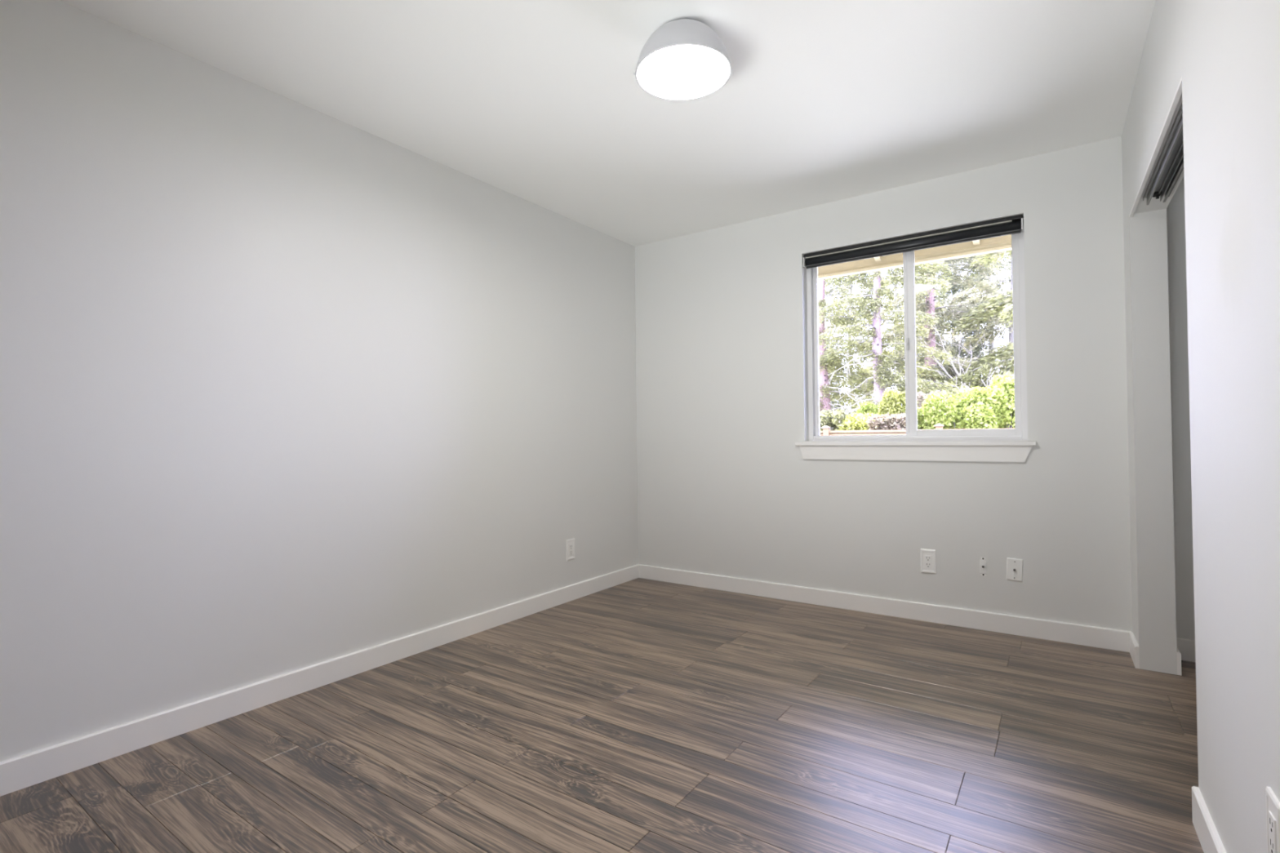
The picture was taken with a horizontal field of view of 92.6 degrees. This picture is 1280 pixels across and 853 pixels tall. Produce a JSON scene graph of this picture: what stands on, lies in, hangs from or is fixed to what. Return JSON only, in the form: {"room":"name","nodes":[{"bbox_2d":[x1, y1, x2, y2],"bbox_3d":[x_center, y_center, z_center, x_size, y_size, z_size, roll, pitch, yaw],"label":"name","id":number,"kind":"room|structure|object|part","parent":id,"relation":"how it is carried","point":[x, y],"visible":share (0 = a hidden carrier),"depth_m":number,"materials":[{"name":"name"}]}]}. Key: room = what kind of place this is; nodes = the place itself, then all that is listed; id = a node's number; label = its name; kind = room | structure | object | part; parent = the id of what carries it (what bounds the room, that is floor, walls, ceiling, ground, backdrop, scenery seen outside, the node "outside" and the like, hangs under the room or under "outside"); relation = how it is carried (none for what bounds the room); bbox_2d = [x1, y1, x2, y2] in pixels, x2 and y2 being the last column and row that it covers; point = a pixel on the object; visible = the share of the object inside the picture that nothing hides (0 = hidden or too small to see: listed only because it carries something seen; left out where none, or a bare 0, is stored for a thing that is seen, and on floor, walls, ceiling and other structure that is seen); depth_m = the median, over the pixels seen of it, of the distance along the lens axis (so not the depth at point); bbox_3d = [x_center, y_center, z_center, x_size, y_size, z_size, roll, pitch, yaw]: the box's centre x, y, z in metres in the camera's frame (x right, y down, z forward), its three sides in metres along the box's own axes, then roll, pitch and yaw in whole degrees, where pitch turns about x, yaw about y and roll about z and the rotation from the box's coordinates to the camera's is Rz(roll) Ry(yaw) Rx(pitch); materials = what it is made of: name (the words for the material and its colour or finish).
{"room":"empty bedroom","nodes":[
{"label":"empty bedroom","id":0,"kind":"room"},
{"bbox_2d":[0,0,638,761],"bbox_3d":[-1.424,-0.067,2.609,0.120,2.560,5.020,-1,-1,35],"label":"wall","id":1,"kind":"structure","parent":0,"point":[286,385],"depth_m":2.38,"materials":[{"name":"white paint"}]},
{"bbox_2d":[0,564,639,796],"bbox_3d":[-1.366,1.044,2.542,0.014,0.096,4.750,-1,-1,35],"label":"baseboard","id":2,"kind":"structure","parent":1,"relation":"attached to","point":[17,773],"depth_m":2.36,"materials":[{"name":"white paint"}]},
{"bbox_2d":[565,537,574,560],"bbox_3d":[-0.441,0.780,3.883,0.008,0.131,0.077,-1,-1,35],"label":"wall outlet","id":3,"kind":"object","parent":1,"relation":"attached to","point":[570,544],"visible":1,"depth_m":3.88,"materials":[{"name":"white plastic"}]},
{"bbox_2d":[568,543,573,555],"bbox_3d":[-0.438,0.780,3.882,0.003,0.067,0.033,-1,-1,35],"label":"receptacle","id":4,"kind":"object","parent":3,"relation":"attached to","point":[571,545],"depth_m":3.88,"materials":[{"name":"grey plastic"}]},
{"bbox_2d":[0,577,1204,852],"bbox_3d":[0.111,1.121,1.506,3.820,0.120,4.960,-1,-1,35],"label":"floor","id":5,"kind":"structure","parent":0,"point":[638,715],"depth_m":2.01,"materials":[{"name":"laminate"}]},
{"bbox_2d":[59,0,1155,246],"bbox_3d":[0.096,-1.438,1.560,3.860,0.120,5.020,-1,-1,35],"label":"ceiling","id":6,"kind":"structure","parent":0,"point":[542,103],"depth_m":2.44,"materials":[{"name":"white paint"}]},
{"bbox_2d":[633,18,732,100],"bbox_3d":[0.150,-1.298,2.130,0.335,0.144,0.335,-1,-1,35],"label":"ceiling light","id":7,"kind":"object","parent":6,"relation":"attached to","point":[683,59],"visible":1,"depth_m":2.07,"materials":[{"name":"grey ceramic"}]},
{"bbox_2d":[637,44,729,97],"bbox_3d":[0.151,-1.234,2.129,0.319,0.007,0.319,-1,-1,35],"label":"diffuser","id":8,"kind":"object","parent":7,"relation":"attached to","point":[664,71],"depth_m":2.11,"materials":[{"name":"white glass"}]},
{"bbox_2d":[635,136,1195,639],"bbox_3d":[1.552,-0.084,3.503,3.740,2.560,0.150,-1,-1,35],"label":"wall","id":9,"kind":"structure","parent":0,"point":[725,486],"depth_m":3.43,"materials":[{"name":"white paint"}]},
{"bbox_2d":[638,564,1130,652],"bbox_3d":[1.150,1.035,3.675,2.820,0.096,0.014,-1,-1,35],"label":"baseboard","id":10,"kind":"structure","parent":9,"relation":"attached to","point":[1063,632],"depth_m":3.42,"materials":[{"name":"white paint"}]},
{"bbox_2d":[795,217,1036,462],"bbox_3d":[1.518,-0.446,3.508,1.256,1.275,0.175,-1,-1,35],"label":"window","id":11,"kind":"structure","parent":9,"relation":"in","point":[932,445],"depth_m":3.47,"materials":[{"name":"white plastic"}]},
{"bbox_2d":[803,214,1023,268],"bbox_3d":[1.507,-1.038,3.496,1.162,0.090,0.058,-1,-1,35],"label":"roller blind","id":12,"kind":"object","parent":11,"relation":"attached to","point":[1011,224],"visible":0.99,"depth_m":3.43,"materials":[{"name":"black fabric"}]},
{"bbox_3d":[1.505,0.094,3.473,1.256,0.026,0.108,-1,-1,35],"label":"sill","id":13,"kind":"part","parent":11,"relation":"part of","materials":[{"name":"white paint"}]},
{"bbox_3d":[1.766,-0.503,3.379,0.568,1.106,0.027,-1,-1,35],"label":"sliding sash","id":14,"kind":"part","parent":11,"relation":"part of","materials":[{"name":"white plastic"}]},
{"bbox_2d":[920,548,936,573],"bbox_3d":[1.590,0.744,3.373,0.077,0.131,0.008,-1,-1,35],"label":"wall outlet","id":15,"kind":"object","parent":9,"relation":"attached to","point":[928,557],"visible":1,"depth_m":3.37,"materials":[{"name":"white plastic"}]},
{"bbox_2d":[924,555,931,568],"bbox_3d":[1.589,0.744,3.372,0.033,0.067,0.003,-1,-1,35],"label":"receptacle","id":16,"kind":"object","parent":15,"relation":"attached to","point":[927,557],"depth_m":3.37,"materials":[{"name":"grey plastic"}]},
{"bbox_2d":[979,557,986,576],"bbox_3d":[1.806,0.739,3.219,0.031,0.100,0.015,-1,-1,35],"label":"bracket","id":17,"kind":"object","parent":9,"relation":"attached to","point":[983,565],"visible":1,"depth_m":3.22,"materials":[{"name":"white plastic"}]},
{"bbox_2d":[1006,557,1022,582],"bbox_3d":[1.921,0.736,3.137,0.074,0.117,0.017,-1,-1,35],"label":"cable plate","id":18,"kind":"object","parent":9,"relation":"attached to","point":[1014,566],"visible":1,"depth_m":3.14,"materials":[{"name":"white plastic"}]},
{"bbox_2d":[1176,637,1195,662],"bbox_3d":[2.694,1.003,2.598,0.627,0.096,0.014,-1,-1,35],"label":"baseboard","id":19,"kind":"structure","parent":9,"relation":"attached to","point":[1186,647],"depth_m":2.75,"materials":[{"name":"white paint"}]},
{"bbox_2d":[1121,0,1279,852],"bbox_3d":[1.038,-0.118,0.878,0.125,2.560,4.750,-1,-1,34],"label":"wall","id":20,"kind":"structure","parent":0,"point":[1225,53],"depth_m":1.36,"materials":[{"name":"white paint"}]},
{"bbox_2d":[1128,631,1139,668],"bbox_3d":[2.236,1.010,2.768,0.014,0.096,0.231,-1,-1,34],"label":"baseboard","id":21,"kind":"structure","parent":20,"relation":"attached to","point":[1133,645],"depth_m":2.72,"materials":[{"name":"white paint"}]},
{"bbox_2d":[1128,75,1182,217],"bbox_3d":[1.813,-0.933,2.167,0.012,0.012,1.265,-1,-1,34],"label":"trim","id":22,"kind":"structure","parent":20,"relation":"attached to","point":[1178,93],"depth_m":2.00,"materials":[{"name":"white paint"}]},
{"bbox_2d":[1142,102,1183,204],"bbox_3d":[1.801,-0.923,2.043,0.082,0.034,1.044,-1,-1,34],"label":"door track","id":23,"kind":"object","parent":20,"relation":"attached to","point":[1169,166],"visible":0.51,"depth_m":2.17,"materials":[{"name":"silver metal"}]},
{"bbox_2d":[1176,646,1182,675],"bbox_3d":[2.352,1.008,2.690,0.014,0.096,0.229,-1,-1,34],"label":"baseboard","id":24,"kind":"structure","parent":20,"relation":"attached to","point":[1179,654],"depth_m":2.60,"materials":[{"name":"white paint"}]},
{"bbox_2d":[1191,786,1226,852],"bbox_3d":[0.586,0.990,0.292,0.014,0.096,3.190,-1,-1,34],"label":"baseboard","id":25,"kind":"structure","parent":20,"relation":"attached to","point":[1208,836],"depth_m":1.50,"materials":[{"name":"white paint"}]},
{"bbox_2d":[1265,786,1279,852],"bbox_3d":[1.088,0.701,1.048,0.008,0.131,0.077,-1,-1,34],"label":"wall outlet","id":26,"kind":"object","parent":20,"relation":"attached to","point":[1273,804],"visible":1,"depth_m":1.05,"materials":[{"name":"white plastic"}]},
{"bbox_2d":[1268,810,1276,852],"bbox_3d":[1.086,0.701,1.049,0.003,0.067,0.033,-1,-1,34],"label":"receptacle","id":27,"kind":"object","parent":26,"relation":"attached to","point":[1272,814],"depth_m":1.05,"materials":[{"name":"grey plastic"}]},
{"bbox_3d":[0.333,-1.428,1.743,6.200,0.260,5.750,-1,-1,35],"label":"roof","id":28,"kind":"structure","parent":0,"visible":0},
{"bbox_2d":[817,234,1011,279],"bbox_3d":[1.789,-1.279,3.827,6.200,0.355,0.633,-1,-1,35],"label":"eave","id":29,"kind":"object","parent":28,"relation":"attached to","point":[1002,243],"visible":0.11,"depth_m":4.09,"materials":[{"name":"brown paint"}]},
{"label":"outside","id":30,"kind":"structure","parent":0,"visible":0},
{"bbox_3d":[15.973,1.835,23.911,64.000,0.100,49.850,-1,-1,35],"label":"ground","id":31,"kind":"structure","parent":30,"visible":0},
{"bbox_2d":[819,408,847,433],"bbox_3d":[3.927,0.688,12.695,0.990,2.106,0.727,-1,-1,35],"label":"shrub","id":32,"kind":"object","parent":31,"relation":"on","point":[832,419],"visible":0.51,"depth_m":12.56,"materials":[{"name":"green plant"}]},
{"bbox_2d":[824,278,854,414],"bbox_3d":[5.982,-2.889,22.064,5.209,9.506,3.472,-1,-1,1],"label":"evergreen","id":33,"kind":"object","parent":31,"relation":"on","point":[832,283],"visible":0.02,"depth_m":21.66,"materials":[{"name":"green plant"}]},
{"bbox_2d":[817,271,893,433],"bbox_3d":[5.110,-2.954,17.045,3.542,9.511,3.629,-1,-1,5],"label":"tree","id":34,"kind":"object","parent":31,"relation":"on","point":[825,395],"visible":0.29,"depth_m":16.64,"materials":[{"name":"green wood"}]},
{"bbox_2d":[833,411,877,433],"bbox_3d":[4.446,0.716,12.343,1.219,2.030,1.034,-1,-1,35],"label":"shrub","id":35,"kind":"object","parent":31,"relation":"on","point":[854,421],"visible":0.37,"depth_m":12.13,"materials":[{"name":"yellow plant"}]},
{"bbox_2d":[824,280,896,412],"bbox_3d":[8.454,-3.137,23.918,4.915,10.007,3.898,-1,-1,-6],"label":"evergreen","id":36,"kind":"object","parent":31,"relation":"on","point":[842,289],"visible":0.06,"depth_m":24.18,"materials":[{"name":"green plant"}]},
{"bbox_2d":[854,400,879,417],"bbox_3d":[5.322,0.577,14.181,0.624,2.343,0.532,-1,-1,35],"label":"shrub","id":37,"kind":"object","parent":31,"relation":"on","point":[869,407],"visible":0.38,"depth_m":14.08,"materials":[{"name":"green plant"}]},
{"bbox_2d":[866,412,906,433],"bbox_3d":[4.814,0.722,11.714,0.862,1.990,0.649,-1,-1,35],"label":"shrub","id":38,"kind":"object","parent":31,"relation":"on","point":[883,422],"visible":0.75,"depth_m":11.61,"materials":[{"name":"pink plant"}]},
{"bbox_2d":[817,260,970,413],"bbox_3d":[6.004,-2.743,15.156,4.135,9.008,3.273,-1,-1,11],"label":"tree","id":39,"kind":"object","parent":31,"relation":"on","point":[881,371],"visible":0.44,"depth_m":14.88,"materials":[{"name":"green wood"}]},
{"bbox_2d":[833,263,955,408],"bbox_3d":[7.989,-2.647,19.415,4.757,9.110,4.037,-1,-1,11],"label":"evergreen","id":40,"kind":"object","parent":31,"relation":"on","point":[891,298],"visible":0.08,"depth_m":19.50,"materials":[{"name":"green plant"}]},
{"bbox_2d":[877,388,919,415],"bbox_3d":[5.381,0.464,12.688,0.783,2.523,0.663,-1,-1,35],"label":"shrub","id":41,"kind":"object","parent":31,"relation":"on","point":[888,404],"visible":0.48,"depth_m":12.60,"materials":[{"name":"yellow plant"}]},
{"bbox_2d":[869,271,939,390],"bbox_3d":[11.777,-3.133,26.451,4.949,10.007,4.023,0,-1,-45],"label":"evergreen","id":42,"kind":"object","parent":31,"relation":"on","point":[899,286],"visible":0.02,"depth_m":26.61,"materials":[{"name":"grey plant"}]},
{"bbox_2d":[820,423,995,435],"bbox_3d":[4.963,0.817,9.880,20.014,1.740,0.215,-1,-1,35],"label":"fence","id":43,"kind":"object","parent":31,"relation":"on","point":[825,431],"visible":0.09,"depth_m":10.58,"materials":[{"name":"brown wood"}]},
{"bbox_3d":[3.353,0.875,10.966,0.100,1.690,0.065,-1,-1,35],"label":"post","id":44,"kind":"part","parent":43,"relation":"part of","materials":[{"name":"white wood"}]},
{"bbox_3d":[4.957,0.162,9.904,20.000,0.120,0.040,-1,-1,35],"label":"rail","id":45,"kind":"part","parent":43,"relation":"part of","materials":[{"name":"white wood"}]},
{"bbox_3d":[4.971,0.062,9.926,20.000,0.040,0.140,-1,-1,35],"label":"cap rail","id":46,"kind":"part","parent":43,"relation":"part of","materials":[{"name":"white wood"}]},
{"bbox_3d":[4.864,0.843,9.912,0.100,1.690,0.065,-1,-1,35],"label":"post","id":47,"kind":"part","parent":43,"relation":"part of","materials":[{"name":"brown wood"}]},
{"bbox_2d":[905,406,935,432],"bbox_3d":[5.437,0.655,11.904,0.598,2.116,0.482,-1,-1,35],"label":"shrub","id":48,"kind":"object","parent":31,"relation":"on","point":[922,424],"visible":0.22,"depth_m":11.81,"materials":[{"name":"green plant"}]},
{"bbox_2d":[850,254,1013,413],"bbox_3d":[8.014,-3.240,16.604,3.749,10.009,4.316,0,-1,-10],"label":"tree","id":49,"kind":"object","parent":31,"relation":"on","point":[928,305],"visible":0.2,"depth_m":16.07,"materials":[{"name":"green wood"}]},
{"bbox_2d":[916,389,951,422],"bbox_3d":[6.138,0.476,12.869,1.128,2.490,0.944,-1,-1,35],"label":"shrub","id":50,"kind":"object","parent":31,"relation":"on","point":[920,398],"visible":0.02,"depth_m":12.93,"materials":[{"name":"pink plant"}]},
{"bbox_2d":[901,306,991,391],"bbox_3d":[8.600,-0.740,15.166,2.215,4.964,4.310,0,-1,-44],"label":"bare tree","id":51,"kind":"object","parent":31,"relation":"on","point":[951,362],"visible":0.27,"depth_m":15.51,"materials":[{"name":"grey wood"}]},
{"bbox_2d":[900,256,996,379],"bbox_3d":[10.675,-2.956,20.827,4.484,9.506,4.217,0,-1,-11],"label":"evergreen","id":52,"kind":"object","parent":31,"relation":"on","point":[975,353],"visible":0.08,"depth_m":20.54,"materials":[{"name":"grey plant"}]},
{"bbox_2d":[922,360,985,391],"bbox_3d":[8.612,-0.030,16.770,1.639,3.569,1.314,-1,-1,6],"label":"shrub","id":53,"kind":"object","parent":31,"relation":"on","point":[950,372],"visible":0.1,"depth_m":16.64,"materials":[{"name":"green plant"}]},
{"bbox_2d":[921,385,1004,429],"bbox_3d":[6.086,0.475,11.549,1.421,2.456,1.143,-1,-1,35],"label":"shrub","id":54,"kind":"object","parent":31,"relation":"on","point":[971,411],"visible":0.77,"depth_m":11.28,"materials":[{"name":"green plant"}]},
{"bbox_2d":[946,374,993,400],"bbox_3d":[8.551,0.228,15.486,1.665,3.018,1.175,-1,-1,19],"label":"shrub","id":55,"kind":"object","parent":31,"relation":"on","point":[984,380],"visible":0.02,"depth_m":15.24,"materials":[{"name":"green plant"}]},
{"bbox_2d":[934,250,1011,378],"bbox_3d":[11.296,-2.720,20.289,3.594,9.006,4.751,0,-1,-38],"label":"tree","id":56,"kind":"object","parent":31,"relation":"on","point":[978,348],"visible":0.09,"depth_m":19.94,"materials":[{"name":"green plant"}]},
{"bbox_2d":[955,367,997,398],"bbox_3d":[6.942,0.240,13.625,2.446,2.982,1.725,0,-1,-9],"label":"bare tree","id":57,"kind":"object","parent":31,"relation":"on","point":[991,367],"visible":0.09,"depth_m":13.48,"materials":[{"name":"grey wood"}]},
{"bbox_2d":[949,249,1013,399],"bbox_3d":[9.132,-2.496,13.746,4.692,8.606,4.194,0,-1,-6],"label":"tree","id":58,"kind":"object","parent":31,"relation":"on","point":[1002,301],"visible":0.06,"depth_m":14.63,"materials":[{"name":"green plant"}]},
{"bbox_2d":[949,249,1013,381],"bbox_3d":[10.491,-2.997,17.951,4.130,9.506,4.820,-1,-1,3],"label":"evergreen","id":59,"kind":"object","parent":31,"relation":"on","point":[961,296],"visible":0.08,"depth_m":18.11,"materials":[{"name":"grey plant"}]},
{"bbox_2d":[985,373,1015,428],"bbox_3d":[6.986,0.347,11.299,1.440,2.684,0.997,-1,-1,-1],"label":"shrub","id":60,"kind":"object","parent":31,"relation":"on","point":[1006,415],"visible":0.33,"depth_m":11.12,"materials":[{"name":"green plant"}]}
]}

